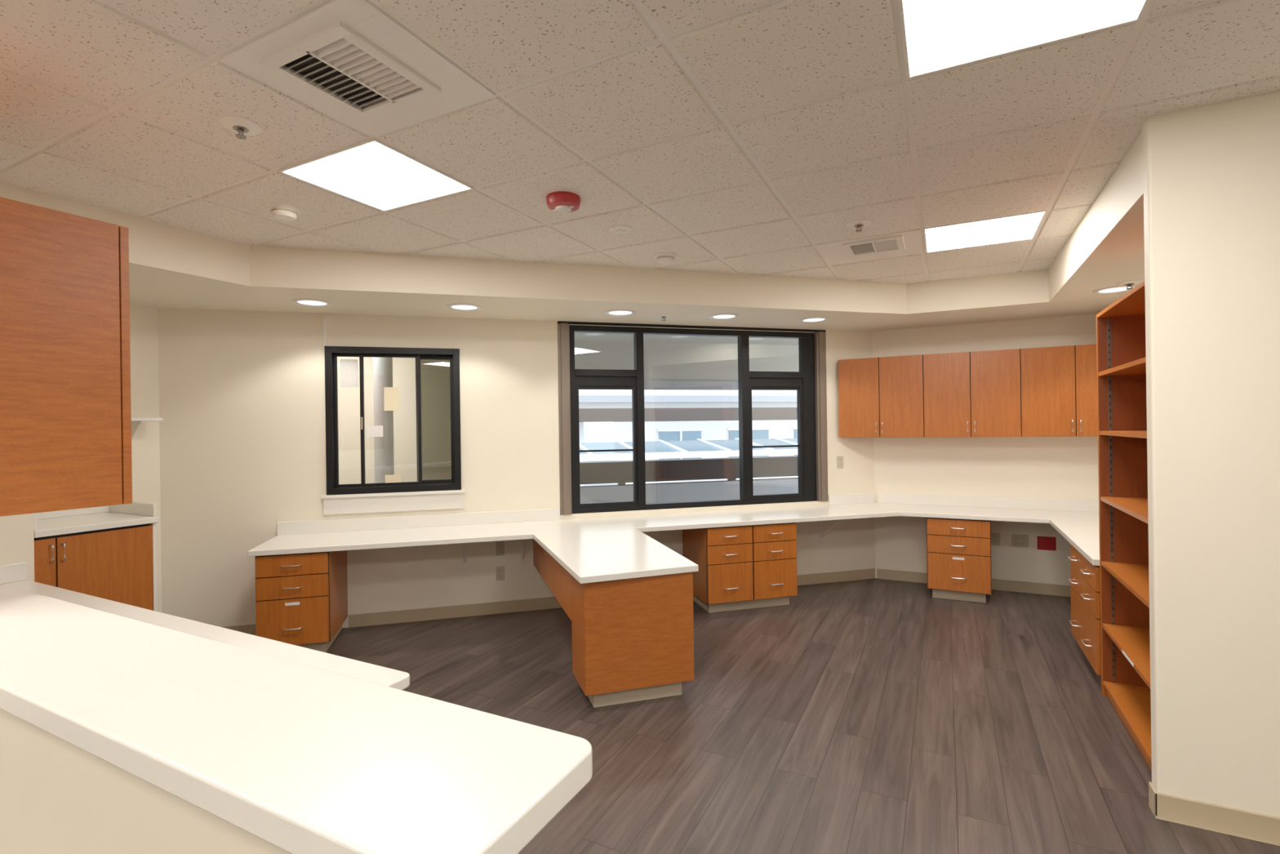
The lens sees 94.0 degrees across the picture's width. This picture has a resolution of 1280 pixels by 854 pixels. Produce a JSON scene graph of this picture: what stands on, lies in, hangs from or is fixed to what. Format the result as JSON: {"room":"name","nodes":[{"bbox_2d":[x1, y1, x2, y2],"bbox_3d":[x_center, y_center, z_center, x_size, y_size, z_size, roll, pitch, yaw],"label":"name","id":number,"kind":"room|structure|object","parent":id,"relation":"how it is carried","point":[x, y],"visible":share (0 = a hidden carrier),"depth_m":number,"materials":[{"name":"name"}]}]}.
{"room":"medical office workroom","nodes":[
{"label":"medical office workroom","id":0,"kind":"room"},
{"bbox_2d":[0,513,34,581],"bbox_3d":[-4.826,0.247,1.293,0.780,2.740,4.920,-1,0,27],"label":"wall","id":1,"kind":"structure","parent":0,"point":[16,531],"depth_m":3.25,"materials":[{"name":"beige paint"}]},
{"bbox_2d":[0,708,290,853],"bbox_3d":[-1.228,1.056,1.318,2.290,1.022,0.160,-1,0,27],"label":"wall","id":2,"kind":"structure","parent":0,"point":[57,797],"depth_m":1.14,"materials":[{"name":"beige paint"}]},
{"bbox_2d":[0,583,592,853],"bbox_3d":[-1.187,0.521,1.308,2.365,0.048,0.324,-1,0,27],"label":"countertop","id":3,"kind":"structure","parent":2,"relation":"on","point":[300,758],"depth_m":0.93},
{"bbox_2d":[129,303,161,612],"bbox_3d":[-3.786,0.233,4.029,0.150,2.740,0.900,-1,0,27],"label":"wall","id":4,"kind":"structure","parent":0,"point":[144,327],"depth_m":4.31,"materials":[{"name":"beige paint"}]},
{"bbox_2d":[131,417,163,439],"bbox_3d":[-3.548,0.039,4.025,0.278,0.199,0.450,-1,0,27],"label":"wall shelf","id":5,"kind":"object","parent":4,"relation":"attached to","point":[136,423],"visible":0.41,"depth_m":4.13,"materials":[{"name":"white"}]},
{"bbox_2d":[0,561,409,689],"bbox_3d":[-2.207,0.790,2.303,2.953,0.138,0.690,-1,0,27],"label":"countertop","id":6,"kind":"structure","parent":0,"point":[13,575],"depth_m":2.34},
{"bbox_2d":[337,356,417,484],"bbox_3d":[-2.593,0.286,5.648,3.350,2.600,1.650,-1,0,-15],"label":"wall","id":7,"kind":"structure","parent":0,"point":[403,368],"depth_m":6.33,"materials":[{"name":"beige paint"}]},
{"bbox_2d":[157,307,875,627],"bbox_3d":[-0.727,0.190,5.228,6.329,2.740,0.150,-1,0,-15],"label":"wall","id":8,"kind":"structure","parent":0,"point":[242,410],"depth_m":4.71,"materials":[{"name":"beige paint"}]},
{"bbox_2d":[323,312,326,346],"bbox_3d":[-2.462,-0.761,4.669,0.017,0.259,0.014,-1,0,-15],"label":"conduit","id":9,"kind":"object","parent":8,"relation":"attached to","point":[324,313],"visible":1,"depth_m":4.66,"materials":[{"name":"white plastic"}]},
{"bbox_2d":[324,346,461,494],"bbox_3d":[-1.986,-0.057,4.867,1.005,1.160,0.180,-1,0,-15],"label":"window","id":10,"kind":"structure","parent":8,"relation":"in","point":[437,393],"depth_m":4.89,"materials":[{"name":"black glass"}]},
{"bbox_2d":[320,489,465,515],"bbox_3d":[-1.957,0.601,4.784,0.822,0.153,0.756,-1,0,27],"label":"window sill","id":11,"kind":"structure","parent":8,"relation":"attached to","point":[344,504],"depth_m":4.77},
{"bbox_2d":[462,542,466,568],"bbox_3d":[-1.396,1.009,4.744,0.024,0.321,0.419,-1,0,-15],"label":"bracket","id":12,"kind":"object","parent":8,"relation":"attached to","point":[464,544],"visible":0.42,"depth_m":4.89,"materials":[{"name":"beige metal"}]},
{"bbox_2d":[495,541,504,555],"bbox_3d":[-1.175,1.022,5.019,0.070,0.115,0.008,-1,0,-15],"label":"wall outlet","id":13,"kind":"object","parent":8,"relation":"attached to","point":[500,546],"visible":1,"depth_m":5.02,"materials":[{"name":"beige plastic"}]},
{"bbox_2d":[496,566,505,580],"bbox_3d":[-1.172,1.232,5.019,0.070,0.115,0.008,-1,0,-15],"label":"wall outlet","id":14,"kind":"object","parent":8,"relation":"attached to","point":[500,570],"visible":1,"depth_m":5.02,"materials":[{"name":"beige plastic"}]},
{"bbox_2d":[520,539,525,564],"bbox_3d":[-0.943,1.003,4.869,0.024,0.321,0.419,-1,0,-15],"label":"bracket","id":15,"kind":"object","parent":8,"relation":"attached to","point":[522,541],"visible":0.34,"depth_m":5.06,"materials":[{"name":"beige metal"}]},
{"bbox_2d":[218,568,875,635],"bbox_3d":[-0.566,1.508,5.185,6.060,0.100,0.008,-1,0,-15],"label":"baseboard","id":16,"kind":"structure","parent":8,"relation":"attached to","point":[550,602],"depth_m":4.96,"materials":[{"name":"beige plastic"}]},
{"bbox_2d":[276,492,1098,535],"bbox_3d":[0.735,0.730,5.047,6.612,0.100,2.594,-1,0,14],"label":"backsplash","id":17,"kind":"structure","parent":8,"relation":"attached to","point":[295,527],"depth_m":5.07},
{"bbox_2d":[557,320,827,515],"bbox_3d":[0.546,-0.095,5.569,2.624,1.674,0.168,-1,0,-15],"label":"window","id":18,"kind":"structure","parent":8,"relation":"in","point":[810,382],"depth_m":5.61,"materials":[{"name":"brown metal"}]},
{"bbox_2d":[819,520,839,542],"bbox_3d":[1.819,0.964,5.628,0.024,0.321,0.419,-1,0,-15],"label":"bracket","id":19,"kind":"object","parent":8,"relation":"attached to","point":[821,535],"visible":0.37,"depth_m":5.82,"materials":[{"name":"beige metal"}]},
{"bbox_2d":[836,456,843,467],"bbox_3d":[1.973,0.345,5.887,0.070,0.115,0.008,-1,0,-15],"label":"wall outlet","id":20,"kind":"object","parent":8,"relation":"attached to","point":[839,459],"visible":1,"depth_m":5.88,"materials":[{"name":"beige plastic"}]},
{"bbox_2d":[0,130,1144,331],"bbox_3d":[-1.139,-1.067,2.934,11.535,0.315,4.702,-1,0,-24],"label":"ceiling","id":21,"kind":"structure","parent":0,"point":[170,266],"depth_m":4.24,"materials":[{"name":"beige paint"}]},
{"bbox_2d":[291,297,332,306],"bbox_3d":[-2.343,-0.887,4.270,0.256,0.010,0.256,-1,0,27],"label":"recessed light","id":22,"kind":"object","parent":21,"relation":"in","point":[302,301],"visible":1,"depth_m":4.26,"materials":[{"name":"white metal"}]},
{"bbox_2d":[446,302,481,311],"bbox_3d":[-1.323,-0.902,4.500,0.256,0.010,0.256,-1,0,27],"label":"recessed light","id":23,"kind":"object","parent":21,"relation":"in","point":[456,306],"visible":1,"depth_m":4.48,"materials":[{"name":"white metal"}]},
{"bbox_2d":[604,308,635,315],"bbox_3d":[-0.158,-0.918,4.800,0.256,0.010,0.256,-1,0,27],"label":"recessed light","id":24,"kind":"object","parent":21,"relation":"in","point":[620,312],"visible":1,"depth_m":4.78,"materials":[{"name":"white metal"}]},
{"bbox_2d":[655,313,671,320],"bbox_3d":[0.197,-0.904,4.950,0.140,0.048,0.140,-1,0,27],"label":"sprinkler","id":25,"kind":"object","parent":21,"relation":"attached to","point":[664,316],"visible":1,"depth_m":4.92,"materials":[{"name":"white metal"}]},
{"bbox_2d":[708,312,739,319],"bbox_3d":[0.707,-0.930,5.030,0.256,0.010,0.256,-1,0,27],"label":"recessed light","id":26,"kind":"object","parent":21,"relation":"in","point":[726,315],"visible":1,"depth_m":5.02,"materials":[{"name":"white metal"}]},
{"bbox_2d":[798,316,829,322],"bbox_3d":[1.527,-0.941,5.250,0.256,0.010,0.256,-1,0,27],"label":"recessed light","id":27,"kind":"object","parent":21,"relation":"in","point":[811,319],"visible":1,"depth_m":5.24,"materials":[{"name":"white metal"}]},
{"bbox_2d":[1092,284,1137,293],"bbox_3d":[3.347,-0.967,4.208,0.256,0.010,0.256,-1,0,27],"label":"recessed light","id":28,"kind":"object","parent":21,"relation":"in","point":[1114,289],"visible":0.82,"depth_m":4.21,"materials":[{"name":"white metal"}]},
{"bbox_2d":[1115,279,1142,289],"bbox_3d":[3.277,-0.947,4.000,0.140,0.048,0.140,-1,0,27],"label":"sprinkler","id":29,"kind":"object","parent":21,"relation":"attached to","point":[1129,282],"visible":1,"depth_m":3.98,"materials":[{"name":"white metal"}]},
{"bbox_2d":[0,0,1279,284],"bbox_3d":[0.196,-1.208,1.519,8.501,0.049,10.200,-1,0,27],"label":"ceiling","id":30,"kind":"structure","parent":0,"point":[729,136],"depth_m":2.34,"materials":[{"name":"beige paint"}]},
{"bbox_2d":[218,115,262,139],"bbox_3d":[-1.532,-1.136,2.293,0.140,0.048,0.140,-1,0,27],"label":"sprinkler","id":31,"kind":"object","parent":30,"relation":"attached to","point":[240,125],"visible":1,"depth_m":2.27,"materials":[{"name":"white plastic"}]},
{"bbox_2d":[266,202,301,221],"bbox_3d":[-1.879,-1.128,3.156,0.156,0.054,0.156,-1,0,27],"label":"smoke detector","id":32,"kind":"object","parent":30,"relation":"attached to","point":[282,211],"visible":1,"depth_m":3.12,"materials":[{"name":"white plastic"}]},
{"bbox_2d":[219,0,495,137],"bbox_3d":[-0.923,-1.167,2.008,0.629,0.020,0.574,-1,0,27],"label":"ceiling air vent","id":33,"kind":"object","parent":30,"relation":"in","point":[353,49],"depth_m":1.94,"materials":[{"name":"white metal"}]},
{"bbox_2d":[278,137,473,211],"bbox_3d":[-1.230,-1.169,2.826,0.633,0.008,0.578,-1,0,27],"label":"ceiling light panel","id":34,"kind":"object","parent":30,"relation":"in","point":[372,172],"depth_m":2.79,"materials":[{"name":"white plastic"}]},
{"bbox_2d":[546,191,580,213],"bbox_3d":[-0.393,-1.142,3.067,0.176,0.068,0.176,-1,0,27],"label":"fire alarm strobe","id":35,"kind":"object","parent":30,"relation":"attached to","point":[562,202],"visible":1,"depth_m":3.01,"materials":[{"name":"red plastic"}]},
{"bbox_2d":[608,224,631,234],"bbox_3d":[-0.116,-1.168,3.555,0.140,0.022,0.140,-1,0,27],"label":"plate","id":36,"kind":"object","parent":30,"relation":"attached to","point":[620,228],"depth_m":3.53,"materials":[{"name":"white plastic"}]},
{"bbox_2d":[653,252,676,264],"bbox_3d":[0.175,-1.157,4.116,0.156,0.054,0.156,-1,0,27],"label":"smoke detector","id":37,"kind":"object","parent":30,"relation":"attached to","point":[663,258],"visible":1,"depth_m":4.07,"materials":[{"name":"white plastic"}]},
{"bbox_2d":[846,218,871,231],"bbox_3d":[1.287,-1.175,3.512,0.140,0.048,0.140,-1,0,27],"label":"sprinkler","id":38,"kind":"object","parent":30,"relation":"attached to","point":[860,223],"visible":1,"depth_m":3.49,"materials":[{"name":"white metal"}]},
{"bbox_2d":[815,228,923,265],"bbox_3d":[1.565,-1.202,4.050,0.629,0.020,0.574,-1,0,27],"label":"ceiling air vent","id":39,"kind":"object","parent":30,"relation":"in","point":[908,242],"depth_m":3.99,"materials":[{"name":"white metal"}]},
{"bbox_2d":[923,209,1047,253],"bbox_3d":[2.140,-1.216,3.758,0.633,0.008,0.578,-1,0,27],"label":"ceiling light panel","id":40,"kind":"object","parent":30,"relation":"in","point":[1024,226],"depth_m":3.73,"materials":[{"name":"white plastic"}]},
{"bbox_2d":[897,0,1150,79],"bbox_3d":[1.068,-1.201,1.655,0.633,0.008,0.578,-1,0,27],"label":"ceiling light panel","id":41,"kind":"object","parent":30,"relation":"in","point":[938,35],"depth_m":1.79,"materials":[{"name":"white plastic"}]},
{"bbox_2d":[325,577,1279,853],"bbox_3d":[-0.099,1.581,1.689,8.750,0.060,10.100,-1,0,27],"label":"floor","id":42,"kind":"structure","parent":0,"point":[868,716],"depth_m":3.03,"materials":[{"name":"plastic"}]},
{"bbox_2d":[34,522,156,611],"bbox_3d":[-3.491,1.109,3.713,0.634,0.980,0.583,-1,0,27],"label":"base cabinet","id":43,"kind":"object","parent":42,"relation":"on","point":[117,564],"visible":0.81,"depth_m":3.61,"materials":[{"name":"brown wood"}]},
{"bbox_2d":[33,501,159,537],"bbox_3d":[-3.503,0.559,3.719,0.622,0.120,0.590,-1,0,27],"label":"countertop","id":44,"kind":"structure","parent":43,"relation":"on","point":[86,519],"depth_m":3.78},
{"bbox_2d":[254,550,347,652],"bbox_3d":[-2.441,1.223,4.341,0.455,0.722,0.638,-1,0,-15],"label":"base cabinet","id":45,"kind":"object","parent":42,"relation":"on","point":[301,599],"visible":0.96,"depth_m":4.08,"materials":[{"name":"brown wood"}]},
{"bbox_2d":[533,538,693,707],"bbox_3d":[-0.272,1.193,4.235,0.685,0.722,1.934,-1,0,-18],"label":"base cabinet","id":46,"kind":"object","parent":42,"relation":"on","point":[633,639],"visible":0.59,"depth_m":3.33,"materials":[{"name":"brown wood"}]},
{"bbox_2d":[248,502,1099,583],"bbox_3d":[0.680,0.800,4.582,6.916,0.038,2.853,-1,0,1],"label":"countertop","id":47,"kind":"structure","parent":46,"relation":"on","point":[593,549],"depth_m":4.50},
{"bbox_2d":[682,522,797,613],"bbox_3d":[0.870,1.177,5.251,0.822,0.722,0.638,-1,0,-15],"label":"base cabinet","id":48,"kind":"object","parent":42,"relation":"on","point":[741,567],"visible":0.99,"depth_m":4.99,"materials":[{"name":"brown wood"}]},
{"bbox_2d":[926,517,991,603],"bbox_3d":[2.864,1.149,5.384,0.492,0.722,0.613,-1,0,27],"label":"base cabinet","id":49,"kind":"object","parent":42,"relation":"on","point":[958,551],"visible":1,"depth_m":5.15,"materials":[{"name":"brown wood"}]},
{"bbox_2d":[1067,543,1101,675],"bbox_3d":[3.044,1.147,3.628,0.653,0.722,0.785,-1,0,27],"label":"base cabinet","id":50,"kind":"object","parent":42,"relation":"on","point":[1085,621],"visible":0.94,"depth_m":3.64,"materials":[{"name":"brown wood"}]},
{"bbox_2d":[1096,280,1151,771],"bbox_3d":[2.490,0.440,2.809,0.325,2.150,1.140,-1,0,27],"label":"bookcase","id":51,"kind":"object","parent":42,"relation":"on","point":[1121,348],"visible":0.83,"depth_m":3.31,"materials":[{"name":"brown wood"}]},
{"bbox_2d":[871,313,1098,585],"bbox_3d":[3.341,0.133,5.566,2.164,2.740,0.150,-1,0,27],"label":"wall","id":52,"kind":"structure","parent":0,"point":[1066,468],"depth_m":5.52,"materials":[{"name":"beige paint"}]},
{"bbox_2d":[837,343,1097,437],"bbox_3d":[3.018,-0.292,5.436,2.282,0.760,0.365,-1,0,27],"label":"upper cabinet","id":53,"kind":"object","parent":52,"relation":"attached to","point":[1043,391],"visible":0.98,"depth_m":5.30,"materials":[{"name":"brown wood"}]},
{"bbox_2d":[876,568,1071,596],"bbox_3d":[3.261,1.455,5.527,1.995,0.100,0.008,-1,0,27],"label":"baseboard","id":54,"kind":"structure","parent":52,"relation":"attached to","point":[894,575],"depth_m":5.46,"materials":[{"name":"beige plastic"}]},
{"bbox_2d":[991,532,999,545],"bbox_3d":[3.284,1.034,5.513,0.070,0.115,0.008,-1,0,27],"label":"wall outlet","id":55,"kind":"object","parent":52,"relation":"attached to","point":[995,537],"visible":1,"depth_m":5.51,"materials":[{"name":"beige plastic"}]},
{"bbox_2d":[1011,533,1028,547],"bbox_3d":[3.453,1.032,5.426,0.130,0.115,0.008,-1,0,27],"label":"wall outlet","id":56,"kind":"object","parent":52,"relation":"attached to","point":[1017,540],"visible":1,"depth_m":5.43,"materials":[{"name":"beige plastic"}]},
{"bbox_2d":[1036,536,1056,551],"bbox_3d":[3.632,1.039,5.337,0.140,0.120,0.006,-1,0,27],"label":"outlet plate","id":57,"kind":"object","parent":52,"relation":"attached to","point":[1045,543],"visible":1,"depth_m":5.33,"materials":[{"name":"red plastic"}]},
{"bbox_2d":[1142,91,1279,817],"bbox_3d":[3.252,0.135,1.731,2.780,2.740,0.075,-1,0,27],"label":"wall column","id":58,"kind":"structure","parent":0,"point":[1211,172],"depth_m":2.25,"materials":[{"name":"beige paint"}]},
{"bbox_2d":[1148,781,1279,845],"bbox_3d":[3.198,1.456,1.762,2.638,0.100,0.086,-1,0,27],"label":"baseboard","id":59,"kind":"structure","parent":58,"relation":"attached to","point":[1251,825],"depth_m":2.24,"materials":[{"name":"beige plastic"}]},
{"bbox_3d":[-2.574,1.616,5.648,3.587,0.060,3.476,-1,0,27],"label":"floor","id":60,"kind":"structure","parent":0,"visible":0},
{"bbox_2d":[373,357,394,483],"bbox_3d":[-2.427,0.284,5.667,0.170,2.600,0.170,-1,0,27],"label":"round column","id":61,"kind":"structure","parent":60,"relation":"on","point":[382,366],"depth_m":5.59,"materials":[{"name":"grey paint"}]},
{"bbox_3d":[-3.065,0.223,2.074,1.650,2.740,0.190,-1,0,27],"label":"wall","id":62,"kind":"structure","parent":0,"visible":0},
{"bbox_2d":[0,196,132,516],"bbox_3d":[-2.316,-0.195,2.069,1.200,0.915,0.483,-1,0,27],"label":"upper cabinet","id":63,"kind":"object","parent":62,"relation":"attached to","point":[65,406],"visible":1,"depth_m":1.83,"materials":[{"name":"brown wood"}]},
{"label":"outside","id":64,"kind":"structure","parent":0,"visible":0},
{"bbox_2d":[579,437,797,461],"bbox_3d":[-0.369,0.460,12.377,15.000,0.330,1.850,-1,0,-15],"label":"roof","id":65,"kind":"structure","parent":64,"point":[661,449],"depth_m":12.37,"materials":[{"name":"white"}]},
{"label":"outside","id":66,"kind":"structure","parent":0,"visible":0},
{"bbox_3d":[-5.580,4.678,25.889,69.534,0.100,68.065,-1,0,27],"label":"ground","id":67,"kind":"structure","parent":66,"visible":0},
{"bbox_2d":[578,389,798,485],"bbox_3d":[0.955,0.937,17.017,24.000,7.200,6.000,-1,0,-15],"label":"neighbouring building","id":68,"kind":"structure","parent":67,"relation":"on","point":[605,415],"depth_m":18.72,"materials":[{"name":"grey"}]},
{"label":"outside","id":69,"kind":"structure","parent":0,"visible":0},
{"bbox_2d":[574,332,799,390],"bbox_3d":[2.396,-0.869,7.438,7.250,0.730,2.450,-1,0,-15],"label":"canopy","id":70,"kind":"object","parent":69,"point":[671,362],"visible":0.07,"depth_m":7.65,"materials":[{"name":"grey"}]},
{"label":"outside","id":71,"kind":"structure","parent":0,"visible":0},
{"bbox_3d":[2.431,1.626,7.438,7.008,0.180,6.696,-1,0,27],"label":"floor","id":72,"kind":"structure","parent":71,"visible":0},
{"bbox_2d":[579,455,798,502],"bbox_3d":[1.512,1.069,8.017,8.700,1.320,0.250,-1,0,-15],"label":"parapet","id":73,"kind":"object","parent":72,"relation":"on","point":[619,472],"visible":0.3,"depth_m":7.67,"materials":[{"name":"grey concrete"}]}
]}

